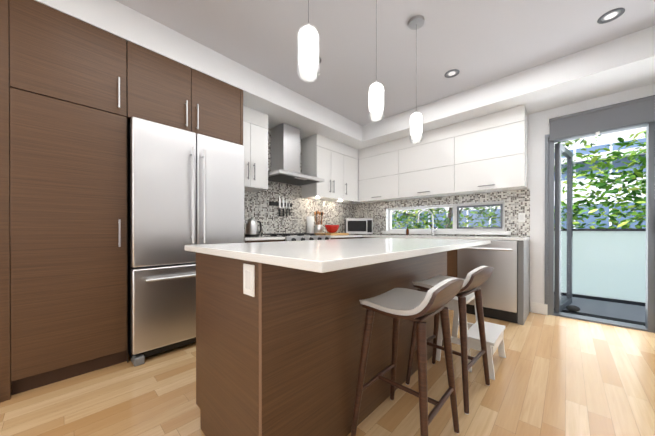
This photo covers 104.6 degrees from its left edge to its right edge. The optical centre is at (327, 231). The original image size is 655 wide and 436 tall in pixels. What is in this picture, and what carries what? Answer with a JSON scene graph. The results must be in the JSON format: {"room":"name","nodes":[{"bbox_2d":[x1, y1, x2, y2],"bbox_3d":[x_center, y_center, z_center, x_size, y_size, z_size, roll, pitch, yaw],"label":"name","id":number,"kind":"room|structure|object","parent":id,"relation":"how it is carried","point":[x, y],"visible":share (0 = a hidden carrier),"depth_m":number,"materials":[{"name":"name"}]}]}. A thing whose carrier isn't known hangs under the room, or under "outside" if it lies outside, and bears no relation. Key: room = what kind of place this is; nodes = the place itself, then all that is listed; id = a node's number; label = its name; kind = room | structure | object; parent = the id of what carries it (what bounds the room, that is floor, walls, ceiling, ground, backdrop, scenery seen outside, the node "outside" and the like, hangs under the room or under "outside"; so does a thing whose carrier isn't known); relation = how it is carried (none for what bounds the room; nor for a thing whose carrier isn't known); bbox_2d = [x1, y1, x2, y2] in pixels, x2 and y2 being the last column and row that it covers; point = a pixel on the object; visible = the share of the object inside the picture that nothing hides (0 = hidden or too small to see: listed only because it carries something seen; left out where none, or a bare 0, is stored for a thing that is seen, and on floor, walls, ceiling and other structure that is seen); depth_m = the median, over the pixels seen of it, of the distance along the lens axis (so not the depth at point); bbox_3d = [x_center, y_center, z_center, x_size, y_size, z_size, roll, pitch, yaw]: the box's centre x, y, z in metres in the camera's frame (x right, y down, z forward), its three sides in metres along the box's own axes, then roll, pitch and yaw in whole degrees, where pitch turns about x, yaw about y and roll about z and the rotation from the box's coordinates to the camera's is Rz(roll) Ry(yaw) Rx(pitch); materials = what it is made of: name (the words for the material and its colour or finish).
{"room":"kitchen","nodes":[
{"label":"kitchen","id":0,"kind":"room"},
{"bbox_2d":[132,43,242,144],"bbox_3d":[-1.429,-1.155,2.460,0.636,0.579,0.916,0,0,43],"label":"upper cabinet","id":1,"kind":"object","parent":0,"relation":"attached to","point":[166,91],"depth_m":2.18,"materials":[{"name":"brown wood"}]},
{"bbox_2d":[243,105,267,191],"bbox_3d":[-1.016,-0.983,3.078,0.377,0.927,0.490,0,0,43],"label":"upper cabinet","id":2,"kind":"object","parent":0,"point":[255,133],"visible":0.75,"depth_m":3.03,"materials":[{"name":"white wood"}]},
{"bbox_2d":[268,123,324,185],"bbox_3d":[-0.506,-1.070,3.496,0.541,0.755,0.780,0,0,43],"label":"range hood","id":3,"kind":"object","parent":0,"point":[285,153],"visible":0.96,"depth_m":3.47,"materials":[{"name":"silver metal"}]},
{"bbox_2d":[245,128,352,235],"bbox_3d":[-0.396,-0.677,4.016,0.006,1.550,2.700,0,0,43],"label":"wall tile","id":4,"kind":"structure","parent":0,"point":[258,207],"depth_m":3.81,"materials":[{"name":"tile"}]},
{"bbox_2d":[269,196,291,216],"bbox_3d":[-0.672,-0.374,3.697,0.031,0.315,0.400,0,0,43],"label":"rack","id":5,"kind":"object","parent":4,"relation":"attached to","point":[283,204],"visible":0.96,"depth_m":3.70,"materials":[{"name":"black metal"}]},
{"bbox_2d":[0,309,654,435],"bbox_3d":[-0.549,1.068,1.065,4.250,0.120,7.620,0,0,43],"label":"floor","id":6,"kind":"structure","parent":0,"point":[558,376],"depth_m":1.55,"materials":[{"name":"brown wood"}]},
{"bbox_2d":[0,0,131,401],"bbox_3d":[-1.948,-0.218,1.916,0.636,2.448,0.603,0,0,43],"label":"tall cabinet","id":7,"kind":"object","parent":6,"relation":"on","point":[76,95],"depth_m":1.66,"materials":[{"name":"brown wood"}]},
{"bbox_2d":[127,117,244,366],"bbox_3d":[-1.358,0.078,2.400,0.776,1.850,0.894,0,0,43],"label":"fridge","id":8,"kind":"object","parent":6,"relation":"on","point":[185,187],"visible":0.81,"depth_m":2.04,"materials":[{"name":"grey metal"}]},
{"bbox_2d":[261,233,330,240],"bbox_3d":[-0.431,0.517,3.444,0.710,0.964,0.760,0,0,43],"label":"range","id":9,"kind":"object","parent":6,"relation":"on","point":[299,236],"visible":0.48,"depth_m":3.24,"materials":[{"name":"grey metal"}]},
{"bbox_2d":[245,234,372,242],"bbox_3d":[-0.158,0.532,3.793,0.647,0.932,2.701,0,0,43],"label":"countertop","id":10,"kind":"structure","parent":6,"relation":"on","point":[270,239],"depth_m":2.92,"materials":[{"name":"white stone"}]},
{"bbox_2d":[245,218,261,236],"bbox_3d":[-0.898,-0.046,3.056,0.168,0.228,0.232,0,0,43],"label":"kettle","id":11,"kind":"object","parent":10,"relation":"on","point":[251,228],"visible":1,"depth_m":2.98,"materials":[{"name":"silver metal"}]},
{"bbox_2d":[307,212,313,232],"bbox_3d":[-0.271,-0.117,3.966,0.150,0.363,0.150,0,0,43],"label":"paper towel","id":12,"kind":"object","parent":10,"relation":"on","point":[310,223],"visible":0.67,"depth_m":3.91,"materials":[{"name":"white paper"}]},
{"bbox_2d":[314,211,323,232],"bbox_3d":[-0.142,-0.136,4.146,0.170,0.400,0.128,0,0,43],"label":"utensil crock","id":13,"kind":"object","parent":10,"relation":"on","point":[319,228],"visible":0.79,"depth_m":4.11,"materials":[{"name":"silver metal"}]},
{"bbox_2d":[319,233,348,235],"bbox_3d":[0.074,0.047,4.011,0.320,0.035,0.480,0,0,38],"label":"cutting board","id":14,"kind":"object","parent":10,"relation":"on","point":[331,234],"visible":0.77,"depth_m":3.83,"materials":[{"name":"brown wood"}]},
{"bbox_2d":[325,225,338,232],"bbox_3d":[0.073,-0.034,4.039,0.236,0.125,0.236,0,0,43],"label":"bowl","id":15,"kind":"object","parent":14,"relation":"on","point":[332,228],"visible":1,"depth_m":3.96,"materials":[{"name":"red ceramic"}]},
{"bbox_2d":[196,253,446,435],"bbox_3d":[0.177,0.554,1.813,0.666,0.902,1.913,0,0,43],"label":"kitchen island","id":16,"kind":"object","parent":6,"relation":"on","point":[279,330],"depth_m":1.11,"materials":[{"name":"brown wood"}]},
{"bbox_2d":[185,237,490,272],"bbox_3d":[0.284,0.089,1.716,1.040,0.030,1.964,0,0,43],"label":"island countertop","id":17,"kind":"structure","parent":16,"relation":"on","point":[333,255],"depth_m":1.05,"materials":[{"name":"white stone"}]},
{"bbox_2d":[351,278,463,435],"bbox_3d":[0.400,0.609,1.239,0.422,0.796,0.405,0,0,43],"label":"stool","id":18,"kind":"object","parent":6,"relation":"on","point":[419,308],"visible":1,"depth_m":1.21,"materials":[{"name":"brown wood"}]},
{"bbox_2d":[406,266,493,414],"bbox_3d":[0.800,0.608,1.644,0.405,0.796,0.422,0,0,-43],"label":"stool","id":19,"kind":"object","parent":6,"relation":"on","point":[474,279],"visible":0.81,"depth_m":1.58,"materials":[{"name":"brown wood"}]},
{"bbox_2d":[447,250,456,276],"bbox_3d":[1.753,0.549,3.423,0.190,0.902,0.612,0,0,43],"label":"base cabinet","id":20,"kind":"object","parent":6,"relation":"on","point":[451,255],"depth_m":3.18,"materials":[{"name":"brown wood"}]},
{"bbox_2d":[362,235,529,238],"bbox_3d":[1.534,0.082,3.614,2.076,0.030,0.632,0,0,43],"label":"countertop","id":21,"kind":"structure","parent":20,"relation":"on","point":[364,236],"depth_m":3.25,"materials":[{"name":"white stone"}]},
{"bbox_2d":[345,218,372,234],"bbox_3d":[0.549,-0.078,4.507,0.460,0.282,0.346,0,0,-2],"label":"microwave","id":22,"kind":"object","parent":21,"relation":"on","point":[358,225],"visible":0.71,"depth_m":4.37,"materials":[{"name":"grey metal"}]},
{"bbox_2d":[417,210,437,234],"bbox_3d":[1.529,-0.132,3.852,0.251,0.395,0.214,0,0,43],"label":"faucet","id":23,"kind":"object","parent":21,"relation":"on","point":[433,231],"visible":1,"depth_m":3.86,"materials":[{"name":"silver metal"}]},
{"bbox_2d":[436,292,505,379],"bbox_3d":[1.127,0.754,1.997,0.402,0.499,0.434,0,0,43],"label":"step stool","id":24,"kind":"object","parent":6,"relation":"on","point":[494,333],"visible":0.46,"depth_m":1.89,"materials":[{"name":"white paint"}]},
{"bbox_2d":[457,239,517,322],"bbox_3d":[1.994,0.552,3.103,0.594,0.898,0.641,0,0,43],"label":"dishwasher","id":25,"kind":"object","parent":6,"relation":"on","point":[499,288],"visible":0.62,"depth_m":2.83,"materials":[{"name":"grey metal"}]},
{"bbox_2d":[35,0,654,149],"bbox_3d":[-0.549,-1.567,1.056,3.850,0.250,7.220,0,0,43],"label":"soffit","id":26,"kind":"structure","parent":0,"point":[624,63],"depth_m":2.58,"materials":[{"name":"white paint"}]},
{"bbox_2d":[115,0,654,125],"bbox_3d":[-0.549,-1.767,1.055,4.250,0.150,7.620,0,0,43],"label":"ceiling","id":27,"kind":"structure","parent":0,"point":[476,43],"depth_m":2.21,"materials":[{"name":"white paint"}]},
{"bbox_2d":[297,0,319,81],"bbox_3d":[-0.089,-1.200,1.187,0.124,0.984,0.124,0,0,43],"label":"pendant light","id":28,"kind":"object","parent":27,"relation":"hanging from","point":[308,49],"visible":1,"depth_m":1.15,"materials":[{"name":"white glass"}]},
{"bbox_2d":[368,0,384,121],"bbox_3d":[0.316,-1.201,1.636,0.124,0.984,0.124,0,0,43],"label":"pendant light","id":29,"kind":"object","parent":27,"relation":"hanging from","point":[376,96],"visible":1,"depth_m":1.60,"materials":[{"name":"white glass"}]},
{"bbox_2d":[408,15,423,143],"bbox_3d":[0.718,-1.203,2.047,0.124,0.984,0.124,0,0,43],"label":"pendant light","id":30,"kind":"object","parent":27,"relation":"hanging from","point":[416,22],"visible":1,"depth_m":2.02,"materials":[{"name":"white glass"}]},
{"bbox_2d":[444,69,459,77],"bbox_3d":[1.340,-1.694,2.723,0.147,0.007,0.147,0,0,-2],"label":"recessed light","id":31,"kind":"object","parent":27,"relation":"in","point":[457,71],"depth_m":2.72,"materials":[{"name":"silver metal"}]},
{"bbox_2d":[597,8,624,23],"bbox_3d":[2.230,-1.691,1.991,0.147,0.007,0.147,0,0,-2],"label":"recessed light","id":32,"kind":"object","parent":27,"relation":"in","point":[620,11],"depth_m":1.99,"materials":[{"name":"silver metal"}]},
{"bbox_2d":[355,83,654,303],"bbox_3d":[2.074,-0.351,3.686,4.050,2.700,0.200,0,0,43],"label":"wall","id":33,"kind":"structure","parent":0,"point":[538,128],"depth_m":3.07,"materials":[{"name":"white paint"}]},
{"bbox_2d":[302,134,357,202],"bbox_3d":[0.082,-0.983,4.237,0.377,0.935,1.025,0,0,43],"label":"upper cabinet","id":34,"kind":"object","parent":33,"relation":"attached to","point":[333,163],"visible":1,"depth_m":3.99,"materials":[{"name":"white"}]},
{"bbox_2d":[358,139,401,202],"bbox_3d":[0.950,-0.987,4.364,0.778,0.928,0.341,0,0,43],"label":"upper cabinet","id":35,"kind":"object","parent":33,"relation":"attached to","point":[377,164],"depth_m":4.22,"materials":[{"name":"white"}]},
{"bbox_2d":[398,124,457,199],"bbox_3d":[1.530,-0.985,3.814,0.820,0.928,0.341,0,0,43],"label":"upper cabinet","id":36,"kind":"object","parent":33,"relation":"attached to","point":[425,168],"depth_m":3.67,"materials":[{"name":"white"}]},
{"bbox_2d":[353,188,529,236],"bbox_3d":[1.521,-0.217,4.069,2.720,0.630,0.006,0,0,43],"label":"wall tile","id":37,"kind":"structure","parent":33,"relation":"attached to","point":[516,201],"depth_m":3.59,"materials":[{"name":"tile"}]},
{"bbox_2d":[518,213,524,221],"bbox_3d":[2.445,-0.172,3.183,0.070,0.115,0.008,0,0,43],"label":"electrical outlet plate","id":38,"kind":"object","parent":37,"relation":"attached to","point":[521,217],"visible":1,"depth_m":3.18,"materials":[{"name":"white plastic"}]},
{"bbox_2d":[388,201,504,230],"bbox_3d":[1.750,-0.202,3.983,1.750,0.400,0.084,0,0,43],"label":"window","id":39,"kind":"structure","parent":33,"relation":"in","point":[456,216],"depth_m":3.77,"materials":[{"name":"white"}]},
{"bbox_2d":[382,231,510,234],"bbox_3d":[1.671,0.023,3.886,1.870,0.050,0.054,0,0,43],"label":"window sill","id":40,"kind":"structure","parent":33,"relation":"attached to","point":[459,232],"depth_m":3.65,"materials":[{"name":"white stone"}]},
{"bbox_2d":[454,105,527,194],"bbox_3d":[2.100,-0.983,3.274,0.750,0.928,0.341,0,0,43],"label":"upper cabinet","id":41,"kind":"object","parent":33,"relation":"attached to","point":[488,153],"depth_m":3.11,"materials":[{"name":"white wood"}]},
{"bbox_2d":[530,302,547,314],"bbox_3d":[-0.317,0.947,0.845,3.210,0.125,7.220,0,0,43],"label":"baseboard","id":42,"kind":"structure","parent":33,"relation":"attached to","point":[539,308],"depth_m":3.06,"materials":[{"name":"white paint"}]},
{"bbox_2d":[554,143,577,311],"bbox_3d":[3.068,-0.042,3.243,0.215,2.040,0.687,0,0,43],"label":"door leaf","id":43,"kind":"structure","parent":33,"relation":"in","point":[560,305],"depth_m":3.09,"materials":[{"name":"silver metal"}]},
{"bbox_2d":[544,122,654,332],"bbox_3d":[2.976,-0.072,2.799,0.860,2.151,0.210,0,0,43],"label":"door frame","id":44,"kind":"structure","parent":33,"relation":"attached to","point":[649,326],"depth_m":2.66,"materials":[{"name":"silver metal"}]},
{"bbox_2d":[554,228,645,325],"bbox_3d":[3.500,0.582,3.413,5.500,1.235,1.340,0,0,43],"label":"balcony","id":45,"kind":"object","parent":33,"relation":"attached to","point":[608,274],"visible":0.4,"depth_m":3.61,"materials":[{"name":"grey glass"}]},
{"bbox_2d":[566,305,579,311],"bbox_3d":[3.068,0.966,3.162,0.130,0.075,0.090,0,0,43],"label":"stone","id":46,"kind":"object","parent":45,"relation":"on","point":[573,308],"visible":1,"depth_m":3.14,"materials":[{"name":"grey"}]},
{"bbox_2d":[548,95,654,140],"bbox_3d":[2.900,-0.813,2.716,0.808,1.030,0.070,0,0,43],"label":"roller blind","id":47,"kind":"object","parent":33,"relation":"attached to","point":[634,112],"visible":0.98,"depth_m":2.67,"materials":[{"name":"grey fabric"}]},
{"label":"outside","id":48,"kind":"structure","parent":0,"visible":0},
{"bbox_3d":[13.455,4.046,18.665,60.000,0.200,34.380,0,0,43],"label":"ground","id":49,"kind":"structure","parent":48,"visible":0},
{"bbox_2d":[392,127,645,228],"bbox_3d":[14.174,-5.552,17.936,30.000,19.000,8.400,0,0,43],"label":"building","id":50,"kind":"structure","parent":49,"relation":"on","point":[603,140],"depth_m":13.02,"materials":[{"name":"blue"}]},
{"bbox_2d":[392,130,645,228],"bbox_3d":[5.334,0.198,7.369,3.818,7.597,12.097,0,0,-42],"label":"trees","id":51,"kind":"object","parent":49,"relation":"on","point":[631,178],"depth_m":5.57,"materials":[{"name":"green plant"}]}
]}

